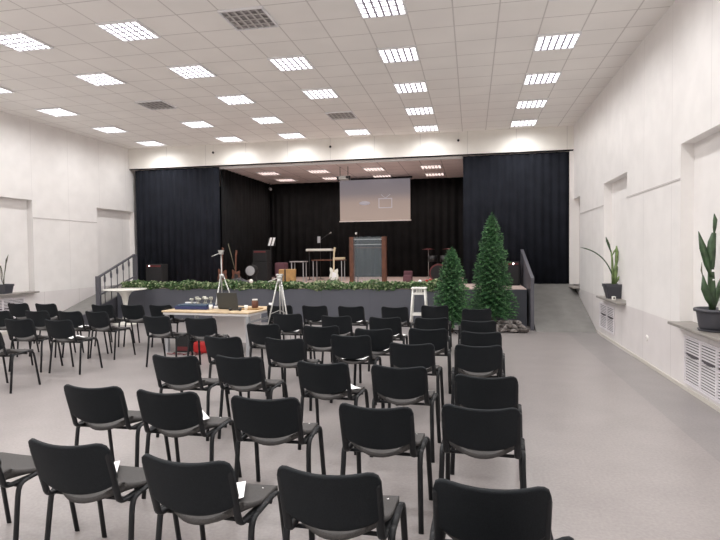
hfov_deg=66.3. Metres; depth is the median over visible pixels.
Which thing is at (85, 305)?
ramp
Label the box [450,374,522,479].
chair
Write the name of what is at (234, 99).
recessed light
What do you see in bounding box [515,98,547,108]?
recessed light
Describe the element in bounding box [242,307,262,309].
tray
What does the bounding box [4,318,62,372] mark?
chair
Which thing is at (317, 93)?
recessed light
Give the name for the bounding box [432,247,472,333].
fir tree
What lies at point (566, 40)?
recessed light
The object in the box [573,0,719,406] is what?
wall
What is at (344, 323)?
chair
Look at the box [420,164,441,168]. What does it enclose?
recessed light
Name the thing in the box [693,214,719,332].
potted plant
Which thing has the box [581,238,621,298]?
potted plant
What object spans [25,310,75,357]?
chair
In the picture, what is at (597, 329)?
cable
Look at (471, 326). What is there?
chair
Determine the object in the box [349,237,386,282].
lectern
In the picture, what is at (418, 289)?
bar stool
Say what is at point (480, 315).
chair
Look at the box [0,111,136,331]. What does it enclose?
wall
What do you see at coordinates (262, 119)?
recessed light
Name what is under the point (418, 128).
recessed light
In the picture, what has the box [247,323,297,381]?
chair
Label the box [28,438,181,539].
chair
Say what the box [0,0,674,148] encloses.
ceiling
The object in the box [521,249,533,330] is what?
railing
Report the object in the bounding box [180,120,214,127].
recessed light
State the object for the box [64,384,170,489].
chair
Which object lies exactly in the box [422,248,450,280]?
drum kit
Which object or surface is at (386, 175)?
recessed light
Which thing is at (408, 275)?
armchair
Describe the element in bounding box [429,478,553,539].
chair
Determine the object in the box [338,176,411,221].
projection screen
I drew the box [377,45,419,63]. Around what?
recessed light
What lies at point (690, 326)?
window sill
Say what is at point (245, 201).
stage curtain
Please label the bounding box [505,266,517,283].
grille
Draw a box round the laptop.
[216,293,243,308]
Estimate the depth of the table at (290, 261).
16.47 m
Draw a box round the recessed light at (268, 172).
[256,171,281,175]
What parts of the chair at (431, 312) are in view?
backrest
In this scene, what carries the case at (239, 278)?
on the stage platform
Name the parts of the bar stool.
leg, leg, seat, leg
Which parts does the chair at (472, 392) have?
leg, post, backrest, post, leg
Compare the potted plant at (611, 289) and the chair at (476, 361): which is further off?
the potted plant at (611, 289)
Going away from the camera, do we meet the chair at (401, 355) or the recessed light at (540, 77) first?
the chair at (401, 355)
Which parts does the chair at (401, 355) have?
post, backrest, seat, post, leg, leg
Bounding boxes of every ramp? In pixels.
[36,286,121,330]
[534,284,596,332]
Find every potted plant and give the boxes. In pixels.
[0,256,13,293]
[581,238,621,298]
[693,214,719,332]
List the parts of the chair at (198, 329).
leg, post, leg, backrest, seat, post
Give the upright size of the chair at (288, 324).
0.813 m
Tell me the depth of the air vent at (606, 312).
10.62 m
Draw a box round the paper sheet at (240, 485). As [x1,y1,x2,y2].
[237,481,245,498]
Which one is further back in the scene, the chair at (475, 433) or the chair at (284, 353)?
the chair at (284, 353)
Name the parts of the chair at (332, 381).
leg, post, leg, backrest, seat, post, leg, leg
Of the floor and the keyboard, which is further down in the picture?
the floor
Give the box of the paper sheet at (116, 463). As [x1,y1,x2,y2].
[114,461,119,470]
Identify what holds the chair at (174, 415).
on the floor
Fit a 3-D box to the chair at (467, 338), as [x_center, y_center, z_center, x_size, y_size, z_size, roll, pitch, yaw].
[1.450,1.093,6.561,0.550,0.813,0.644,0,2,15]
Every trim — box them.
[33,217,96,222]
[129,149,573,169]
[219,156,462,168]
[569,151,579,283]
[580,205,603,213]
[626,178,679,197]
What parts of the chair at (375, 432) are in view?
leg, post, leg, backrest, seat, post, leg, rail, leg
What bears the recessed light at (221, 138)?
in the ceiling at (476, 56)
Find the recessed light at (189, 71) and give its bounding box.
[167,63,216,78]
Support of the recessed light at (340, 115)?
in the ceiling at (476, 56)
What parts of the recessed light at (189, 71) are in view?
lamp panel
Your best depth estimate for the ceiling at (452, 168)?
17.13 m
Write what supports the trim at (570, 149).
attached to the wall at (557, 137)
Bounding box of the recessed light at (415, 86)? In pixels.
[393,81,427,93]
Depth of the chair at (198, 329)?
7.98 m
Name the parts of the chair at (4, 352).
backrest, leg, leg, post, seat, leg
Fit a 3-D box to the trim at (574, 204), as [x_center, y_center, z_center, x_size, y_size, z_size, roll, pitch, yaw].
[5.502,-1.341,14.163,0.245,3.410,0.040,0,2,11]
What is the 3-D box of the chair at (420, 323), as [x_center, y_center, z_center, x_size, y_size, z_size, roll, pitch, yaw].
[1.038,1.054,7.949,0.550,0.813,0.644,0,2,9]
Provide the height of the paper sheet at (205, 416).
0.009 m
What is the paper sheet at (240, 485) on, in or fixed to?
on the chair at (201, 494)
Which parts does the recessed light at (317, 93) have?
lamp panel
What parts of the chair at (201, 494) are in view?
post, leg, backrest, leg, seat, post, leg, rail, leg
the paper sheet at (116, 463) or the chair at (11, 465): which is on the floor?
the chair at (11, 465)
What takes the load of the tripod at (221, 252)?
on the floor
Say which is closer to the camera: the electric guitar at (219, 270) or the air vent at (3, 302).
the air vent at (3, 302)
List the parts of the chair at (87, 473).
post, leg, backrest, leg, seat, post, leg, rail, leg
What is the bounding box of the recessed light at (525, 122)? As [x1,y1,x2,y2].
[510,119,537,126]
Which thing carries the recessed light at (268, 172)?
in the ceiling at (452, 168)
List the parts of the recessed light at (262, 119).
lamp panel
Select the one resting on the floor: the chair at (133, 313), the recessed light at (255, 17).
the chair at (133, 313)
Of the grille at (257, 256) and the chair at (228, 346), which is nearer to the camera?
the chair at (228, 346)
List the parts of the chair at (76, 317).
backrest, seat, post, leg, leg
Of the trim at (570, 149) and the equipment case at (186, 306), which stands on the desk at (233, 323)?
the equipment case at (186, 306)
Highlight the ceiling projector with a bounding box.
[337,175,350,180]
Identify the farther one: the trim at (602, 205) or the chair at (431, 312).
the trim at (602, 205)
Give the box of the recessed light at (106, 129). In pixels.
[91,126,128,132]
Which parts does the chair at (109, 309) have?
backrest, seat, leg, leg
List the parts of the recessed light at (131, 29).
lamp panel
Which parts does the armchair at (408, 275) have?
seat, backrest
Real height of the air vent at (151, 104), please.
0.030 m
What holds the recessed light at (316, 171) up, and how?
in the ceiling at (452, 168)
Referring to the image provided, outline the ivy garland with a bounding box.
[120,278,441,291]
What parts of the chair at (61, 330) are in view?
post, leg, backrest, leg, seat, post, leg, leg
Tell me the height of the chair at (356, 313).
0.813 m
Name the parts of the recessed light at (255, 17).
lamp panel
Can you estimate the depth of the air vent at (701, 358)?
6.22 m
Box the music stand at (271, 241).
[268,238,275,275]
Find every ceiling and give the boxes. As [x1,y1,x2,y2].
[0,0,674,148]
[132,151,568,186]
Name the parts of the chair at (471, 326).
backrest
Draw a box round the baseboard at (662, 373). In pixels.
[597,331,719,412]
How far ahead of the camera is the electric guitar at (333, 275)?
15.88 m
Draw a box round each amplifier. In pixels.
[146,264,167,283]
[175,334,195,351]
[253,250,270,261]
[503,261,519,285]
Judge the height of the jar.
0.157 m
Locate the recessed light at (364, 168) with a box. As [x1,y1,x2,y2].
[362,167,385,170]
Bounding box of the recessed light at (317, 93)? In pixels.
[301,87,338,99]
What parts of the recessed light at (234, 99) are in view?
lamp panel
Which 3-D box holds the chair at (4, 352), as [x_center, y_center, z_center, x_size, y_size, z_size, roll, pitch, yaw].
[-4.601,1.139,7.115,0.550,0.813,0.644,0,2,12]
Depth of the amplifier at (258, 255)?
16.98 m
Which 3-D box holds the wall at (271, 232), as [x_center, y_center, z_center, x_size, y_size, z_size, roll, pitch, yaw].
[0.187,-1.062,19.910,13.260,4.300,0.150,0,2,11]
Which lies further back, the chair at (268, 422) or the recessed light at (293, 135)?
the recessed light at (293, 135)
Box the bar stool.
[409,287,427,328]
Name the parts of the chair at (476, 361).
leg, post, seat, backrest, post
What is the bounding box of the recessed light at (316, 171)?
[306,169,330,173]
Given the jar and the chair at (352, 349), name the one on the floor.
the chair at (352, 349)
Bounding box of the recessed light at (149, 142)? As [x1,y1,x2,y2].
[135,140,166,145]
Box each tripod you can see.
[212,250,229,304]
[267,274,290,338]
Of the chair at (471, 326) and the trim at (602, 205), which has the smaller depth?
the chair at (471, 326)
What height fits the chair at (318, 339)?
0.813 m
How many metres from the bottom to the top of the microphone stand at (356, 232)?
1.394 m
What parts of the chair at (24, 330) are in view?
post, leg, backrest, leg, seat, post, leg, leg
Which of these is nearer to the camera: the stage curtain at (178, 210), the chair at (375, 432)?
the chair at (375, 432)
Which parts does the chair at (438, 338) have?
backrest, seat, post, leg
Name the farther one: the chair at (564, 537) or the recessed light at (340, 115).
the recessed light at (340, 115)
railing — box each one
[83,254,137,324]
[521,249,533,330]
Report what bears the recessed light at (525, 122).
in the ceiling at (476, 56)
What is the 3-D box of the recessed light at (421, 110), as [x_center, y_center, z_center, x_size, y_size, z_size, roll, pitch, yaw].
[1.340,-3.571,12.371,0.618,0.030,0.618,0,2,11]
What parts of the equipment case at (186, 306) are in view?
lid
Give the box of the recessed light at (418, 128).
[413,124,438,131]
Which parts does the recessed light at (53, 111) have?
lamp panel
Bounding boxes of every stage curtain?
[135,167,220,282]
[221,169,270,280]
[272,177,463,276]
[463,152,568,283]
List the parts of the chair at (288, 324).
backrest, seat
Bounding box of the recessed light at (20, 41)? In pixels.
[0,31,53,51]
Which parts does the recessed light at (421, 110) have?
lamp panel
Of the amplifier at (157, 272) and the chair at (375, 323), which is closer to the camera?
the chair at (375, 323)
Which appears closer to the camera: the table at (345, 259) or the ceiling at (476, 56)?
the ceiling at (476, 56)
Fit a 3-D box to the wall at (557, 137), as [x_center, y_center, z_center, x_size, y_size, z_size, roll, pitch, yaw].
[-0.735,-3.361,15.410,12.660,0.600,0.160,0,2,11]
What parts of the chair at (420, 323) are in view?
backrest, leg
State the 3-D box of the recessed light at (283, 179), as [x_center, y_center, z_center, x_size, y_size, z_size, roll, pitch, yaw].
[-2.558,-3.112,19.096,0.618,0.030,0.618,0,2,11]
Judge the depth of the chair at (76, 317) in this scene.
9.13 m
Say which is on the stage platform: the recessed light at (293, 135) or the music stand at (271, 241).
the music stand at (271, 241)
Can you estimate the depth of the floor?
4.97 m
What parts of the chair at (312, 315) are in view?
seat, backrest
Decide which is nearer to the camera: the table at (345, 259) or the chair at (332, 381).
the chair at (332, 381)
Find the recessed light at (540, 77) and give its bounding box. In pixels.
[523,71,561,84]
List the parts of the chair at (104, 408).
post, leg, backrest, leg, seat, post, leg, leg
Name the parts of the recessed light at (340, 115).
lamp panel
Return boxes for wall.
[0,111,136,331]
[129,126,573,168]
[220,185,463,276]
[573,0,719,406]
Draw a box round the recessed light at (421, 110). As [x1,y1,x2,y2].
[404,106,434,115]
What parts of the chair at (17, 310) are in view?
backrest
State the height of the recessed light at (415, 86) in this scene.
0.030 m
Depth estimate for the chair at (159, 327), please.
8.30 m
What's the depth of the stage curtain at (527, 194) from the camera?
14.46 m
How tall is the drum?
0.537 m
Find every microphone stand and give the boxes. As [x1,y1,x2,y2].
[319,232,331,278]
[355,232,357,280]
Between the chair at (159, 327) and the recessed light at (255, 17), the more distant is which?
the chair at (159, 327)
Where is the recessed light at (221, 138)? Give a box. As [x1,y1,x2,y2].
[214,136,244,141]
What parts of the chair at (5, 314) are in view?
backrest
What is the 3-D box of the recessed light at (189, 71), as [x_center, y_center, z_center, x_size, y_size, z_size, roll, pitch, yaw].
[-2.903,-3.438,9.560,0.618,0.030,0.618,0,2,11]
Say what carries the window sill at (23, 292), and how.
attached to the wall at (46, 171)
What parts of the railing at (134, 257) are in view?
post, panel, handrail, rail, post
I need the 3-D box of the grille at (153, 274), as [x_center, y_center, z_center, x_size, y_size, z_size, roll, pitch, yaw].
[-5.899,0.158,15.786,0.440,0.450,0.008,0,2,11]
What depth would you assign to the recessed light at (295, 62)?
9.17 m
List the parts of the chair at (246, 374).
leg, post, backrest, seat, post, leg, leg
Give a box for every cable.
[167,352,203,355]
[597,329,632,356]
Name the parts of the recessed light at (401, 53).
lamp panel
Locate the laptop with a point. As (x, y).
(224, 300)
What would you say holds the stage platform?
on the floor
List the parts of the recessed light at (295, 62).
lamp panel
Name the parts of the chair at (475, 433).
leg, post, leg, seat, backrest, post, rail, leg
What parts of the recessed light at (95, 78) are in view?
lamp panel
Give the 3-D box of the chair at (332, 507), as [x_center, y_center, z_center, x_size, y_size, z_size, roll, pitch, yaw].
[-0.076,1.234,2.607,0.550,0.813,0.644,0,2,13]
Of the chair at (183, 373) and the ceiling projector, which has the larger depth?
the ceiling projector
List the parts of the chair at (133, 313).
leg, backrest, seat, leg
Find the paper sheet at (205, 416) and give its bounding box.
[202,410,208,419]
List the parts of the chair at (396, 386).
leg, post, backrest, seat, post, leg, leg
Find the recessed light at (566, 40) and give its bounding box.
[533,31,581,51]
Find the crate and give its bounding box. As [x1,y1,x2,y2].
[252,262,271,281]
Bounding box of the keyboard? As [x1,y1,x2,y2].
[306,249,333,279]
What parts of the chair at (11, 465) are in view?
leg, post, seat, leg, rail, leg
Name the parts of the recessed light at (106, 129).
lamp panel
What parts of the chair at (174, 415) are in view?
post, leg, backrest, leg, seat, post, leg, rail, leg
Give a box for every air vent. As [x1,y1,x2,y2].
[0,297,24,317]
[135,100,176,109]
[599,302,614,334]
[684,335,719,403]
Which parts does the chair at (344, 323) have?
backrest, post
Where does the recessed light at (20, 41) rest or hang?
in the ceiling at (476, 56)
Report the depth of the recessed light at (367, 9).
7.14 m
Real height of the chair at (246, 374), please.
0.813 m
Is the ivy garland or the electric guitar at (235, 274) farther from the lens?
the electric guitar at (235, 274)
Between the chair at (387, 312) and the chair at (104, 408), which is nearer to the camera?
the chair at (104, 408)
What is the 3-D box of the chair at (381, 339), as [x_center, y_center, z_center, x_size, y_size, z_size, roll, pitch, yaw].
[0.206,1.095,6.915,0.550,0.813,0.644,0,2,9]
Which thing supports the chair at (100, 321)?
on the floor
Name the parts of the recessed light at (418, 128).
lamp panel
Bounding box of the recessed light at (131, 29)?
[95,19,160,41]
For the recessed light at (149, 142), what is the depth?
15.64 m
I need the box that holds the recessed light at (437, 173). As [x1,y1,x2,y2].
[425,172,444,175]
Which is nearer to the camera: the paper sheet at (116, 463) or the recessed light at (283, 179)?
the paper sheet at (116, 463)
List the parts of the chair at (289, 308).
backrest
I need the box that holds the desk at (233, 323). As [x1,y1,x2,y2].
[161,306,267,355]
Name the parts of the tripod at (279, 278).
leg, leg, leg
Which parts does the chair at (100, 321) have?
leg, backrest, leg, seat, post, leg, leg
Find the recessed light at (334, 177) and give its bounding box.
[321,176,338,179]
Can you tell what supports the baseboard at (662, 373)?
attached to the wall at (656, 122)
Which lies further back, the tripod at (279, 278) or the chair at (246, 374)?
the tripod at (279, 278)
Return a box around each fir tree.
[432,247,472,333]
[467,212,519,321]
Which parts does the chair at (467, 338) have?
backrest, leg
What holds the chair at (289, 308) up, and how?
on the floor
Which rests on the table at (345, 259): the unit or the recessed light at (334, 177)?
the unit
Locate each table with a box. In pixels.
[103,288,146,324]
[290,261,307,281]
[311,259,345,280]
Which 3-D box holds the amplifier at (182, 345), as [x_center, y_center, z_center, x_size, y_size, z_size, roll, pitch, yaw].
[-3.102,1.292,9.837,0.260,0.300,0.306,0,2,11]
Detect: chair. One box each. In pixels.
[0,310,39,356]
[0,332,40,393]
[0,452,79,539]
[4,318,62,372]
[8,303,34,343]
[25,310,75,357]
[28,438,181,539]
[35,303,78,344]
[44,319,102,374]
[58,311,108,358]
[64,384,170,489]
[85,311,135,359]
[91,304,134,346]
[121,304,162,346]
[136,389,241,498]
[142,453,283,539]
[143,315,192,366]
[149,305,184,346]
[152,354,230,440]
[185,317,229,364]
[204,335,266,397]
[215,355,287,438]
[231,395,325,481]
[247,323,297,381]
[265,337,321,410]
[267,305,301,338]
[273,313,315,358]
[277,465,407,539]
[297,360,368,454]
[302,305,327,339]
[303,325,348,366]
[321,315,354,363]
[330,334,381,404]
[338,306,368,328]
[339,403,432,533]
[353,328,392,385]
[368,317,407,370]
[369,364,440,462]
[381,306,414,327]
[388,342,443,410]
[408,328,451,393]
[415,317,451,373]
[421,305,451,346]
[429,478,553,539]
[439,404,526,488]
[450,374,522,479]
[451,344,504,404]
[458,308,491,343]
[458,331,504,374]
[459,320,497,375]
[555,536,573,539]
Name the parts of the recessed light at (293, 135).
lamp panel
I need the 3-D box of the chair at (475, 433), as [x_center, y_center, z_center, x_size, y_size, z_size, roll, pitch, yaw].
[0.785,1.196,3.534,0.550,0.813,0.644,0,2,15]
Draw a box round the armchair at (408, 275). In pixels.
[403,271,412,281]
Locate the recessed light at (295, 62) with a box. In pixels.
[267,55,314,71]
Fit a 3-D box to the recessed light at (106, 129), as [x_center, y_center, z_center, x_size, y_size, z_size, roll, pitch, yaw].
[-6.305,-3.540,13.922,0.618,0.030,0.618,0,2,11]
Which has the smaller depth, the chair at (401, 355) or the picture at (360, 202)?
the chair at (401, 355)
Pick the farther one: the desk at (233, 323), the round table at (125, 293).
the round table at (125, 293)
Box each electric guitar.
[217,247,226,281]
[232,250,239,278]
[329,247,338,280]
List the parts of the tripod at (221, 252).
leg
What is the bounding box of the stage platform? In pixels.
[113,277,526,325]
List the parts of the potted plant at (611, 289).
pot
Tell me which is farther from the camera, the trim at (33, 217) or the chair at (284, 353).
the trim at (33, 217)
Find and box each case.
[175,302,216,309]
[232,276,249,282]
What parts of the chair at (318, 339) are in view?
post, seat, backrest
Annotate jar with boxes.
[252,299,257,307]
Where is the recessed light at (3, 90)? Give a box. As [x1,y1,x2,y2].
[0,86,14,93]
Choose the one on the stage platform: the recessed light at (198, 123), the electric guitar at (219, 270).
the electric guitar at (219, 270)
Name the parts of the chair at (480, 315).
backrest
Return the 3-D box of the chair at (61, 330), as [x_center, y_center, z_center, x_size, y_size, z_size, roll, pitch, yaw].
[-4.264,1.102,8.168,0.550,0.813,0.644,0,2,13]
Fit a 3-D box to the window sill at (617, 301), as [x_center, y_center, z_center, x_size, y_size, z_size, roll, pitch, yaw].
[4.675,0.553,10.153,0.293,0.035,1.630,0,2,11]
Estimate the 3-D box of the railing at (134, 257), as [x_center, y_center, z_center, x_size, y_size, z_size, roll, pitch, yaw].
[-6.612,0.473,14.025,0.120,1.745,3.100,0,2,11]
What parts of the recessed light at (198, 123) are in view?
lamp panel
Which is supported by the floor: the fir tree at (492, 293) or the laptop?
the fir tree at (492, 293)
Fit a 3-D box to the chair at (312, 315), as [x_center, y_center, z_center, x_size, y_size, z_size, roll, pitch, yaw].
[-0.730,1.011,9.899,0.550,0.813,0.644,0,2,14]
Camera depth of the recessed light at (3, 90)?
10.55 m
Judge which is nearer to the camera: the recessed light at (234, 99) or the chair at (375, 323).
the chair at (375, 323)
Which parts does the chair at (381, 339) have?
leg, leg, backrest, seat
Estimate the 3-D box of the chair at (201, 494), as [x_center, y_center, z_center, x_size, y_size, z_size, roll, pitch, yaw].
[-0.719,1.236,2.758,0.550,0.813,0.644,0,2,15]
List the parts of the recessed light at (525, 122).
lamp panel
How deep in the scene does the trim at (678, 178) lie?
7.83 m
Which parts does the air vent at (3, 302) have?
frame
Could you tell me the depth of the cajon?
15.46 m
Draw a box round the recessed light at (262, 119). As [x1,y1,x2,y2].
[250,116,283,123]
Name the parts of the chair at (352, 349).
post, backrest, seat, post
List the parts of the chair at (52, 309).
backrest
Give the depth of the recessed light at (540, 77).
10.10 m
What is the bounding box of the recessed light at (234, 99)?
[215,94,255,104]
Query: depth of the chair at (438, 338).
6.60 m
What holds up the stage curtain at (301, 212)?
hanging from the ceiling at (452, 168)
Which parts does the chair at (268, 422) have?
leg, post, leg, backrest, seat, post, leg, rail, leg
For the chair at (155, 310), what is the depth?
10.08 m
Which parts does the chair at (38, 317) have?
backrest, seat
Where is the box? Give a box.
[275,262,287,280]
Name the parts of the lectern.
post, post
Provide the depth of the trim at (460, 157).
15.45 m
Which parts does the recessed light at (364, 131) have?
lamp panel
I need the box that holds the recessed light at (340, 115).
[325,111,356,119]
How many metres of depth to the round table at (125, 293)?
13.65 m
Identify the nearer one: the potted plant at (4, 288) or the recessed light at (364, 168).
the potted plant at (4, 288)
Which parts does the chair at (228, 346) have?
post, leg, backrest, post, leg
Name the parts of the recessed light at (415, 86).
lamp panel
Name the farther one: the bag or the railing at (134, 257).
the railing at (134, 257)
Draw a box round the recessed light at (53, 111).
[35,107,79,116]
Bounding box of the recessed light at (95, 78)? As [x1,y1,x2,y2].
[73,72,125,85]
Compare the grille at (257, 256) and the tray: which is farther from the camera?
the grille at (257, 256)
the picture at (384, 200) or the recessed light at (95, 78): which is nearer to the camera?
the recessed light at (95, 78)
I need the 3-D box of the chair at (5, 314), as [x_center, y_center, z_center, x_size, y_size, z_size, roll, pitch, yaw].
[-6.057,1.076,9.592,0.550,0.813,0.644,0,2,12]
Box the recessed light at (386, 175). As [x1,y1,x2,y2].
[372,174,392,176]
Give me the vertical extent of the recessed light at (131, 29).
0.030 m
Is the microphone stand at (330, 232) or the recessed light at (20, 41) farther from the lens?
the microphone stand at (330, 232)
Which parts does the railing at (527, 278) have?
post, infill panel, handrail, post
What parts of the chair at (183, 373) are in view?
post, leg, backrest, seat, post, leg, leg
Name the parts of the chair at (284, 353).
leg, post, leg, backrest, seat, post, leg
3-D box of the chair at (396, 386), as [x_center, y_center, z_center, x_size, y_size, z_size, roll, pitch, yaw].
[0.383,1.163,4.718,0.550,0.813,0.644,0,2,15]
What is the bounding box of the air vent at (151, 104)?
[135,100,176,109]
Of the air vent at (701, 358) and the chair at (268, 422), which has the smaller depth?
the chair at (268, 422)
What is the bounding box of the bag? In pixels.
[193,341,206,352]
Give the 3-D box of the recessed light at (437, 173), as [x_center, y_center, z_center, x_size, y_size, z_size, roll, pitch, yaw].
[2.450,-3.133,18.080,0.618,0.030,0.618,0,2,11]
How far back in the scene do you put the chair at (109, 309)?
10.28 m
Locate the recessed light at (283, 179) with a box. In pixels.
[275,178,296,181]
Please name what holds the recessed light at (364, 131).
in the ceiling at (476, 56)
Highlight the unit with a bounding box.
[335,257,344,259]
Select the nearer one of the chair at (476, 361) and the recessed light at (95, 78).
the chair at (476, 361)
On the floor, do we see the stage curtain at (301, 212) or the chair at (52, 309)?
the chair at (52, 309)
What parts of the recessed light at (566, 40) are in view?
lamp panel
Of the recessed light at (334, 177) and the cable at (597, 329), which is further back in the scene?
the recessed light at (334, 177)
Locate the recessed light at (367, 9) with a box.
[353,0,407,18]
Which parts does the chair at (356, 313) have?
backrest, seat, post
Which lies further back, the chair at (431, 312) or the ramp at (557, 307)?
the ramp at (557, 307)
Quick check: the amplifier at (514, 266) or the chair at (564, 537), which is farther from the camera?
the amplifier at (514, 266)
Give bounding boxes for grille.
[147,268,160,281]
[254,253,265,260]
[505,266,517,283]
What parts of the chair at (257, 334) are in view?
post, seat, backrest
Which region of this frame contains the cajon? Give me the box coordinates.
[279,269,295,281]
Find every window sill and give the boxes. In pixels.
[0,291,39,295]
[596,296,625,304]
[667,321,719,342]
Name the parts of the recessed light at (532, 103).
lamp panel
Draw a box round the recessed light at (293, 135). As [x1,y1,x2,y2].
[277,132,305,138]
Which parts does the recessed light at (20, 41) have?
lamp panel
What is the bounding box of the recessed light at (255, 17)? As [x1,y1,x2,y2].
[217,6,278,30]
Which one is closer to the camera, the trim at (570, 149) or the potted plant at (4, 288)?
the potted plant at (4, 288)
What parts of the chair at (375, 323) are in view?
backrest, post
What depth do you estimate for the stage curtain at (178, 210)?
16.41 m
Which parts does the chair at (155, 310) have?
backrest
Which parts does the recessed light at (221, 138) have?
lamp panel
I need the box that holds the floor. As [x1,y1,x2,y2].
[0,321,719,539]
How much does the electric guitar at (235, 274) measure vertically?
0.974 m
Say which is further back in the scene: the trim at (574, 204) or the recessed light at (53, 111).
the trim at (574, 204)
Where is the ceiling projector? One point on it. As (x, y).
(345, 177)
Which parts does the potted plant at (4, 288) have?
pot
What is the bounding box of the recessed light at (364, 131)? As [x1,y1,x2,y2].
[343,128,370,135]
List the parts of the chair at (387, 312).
backrest, post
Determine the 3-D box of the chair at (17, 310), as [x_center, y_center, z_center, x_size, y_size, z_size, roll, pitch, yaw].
[-6.622,1.036,11.033,0.550,0.813,0.644,0,2,12]
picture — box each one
[359,201,369,204]
[378,194,391,207]
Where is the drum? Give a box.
[245,265,258,279]
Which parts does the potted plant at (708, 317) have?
pot, stem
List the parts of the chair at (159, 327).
leg, backrest, leg, seat, post, leg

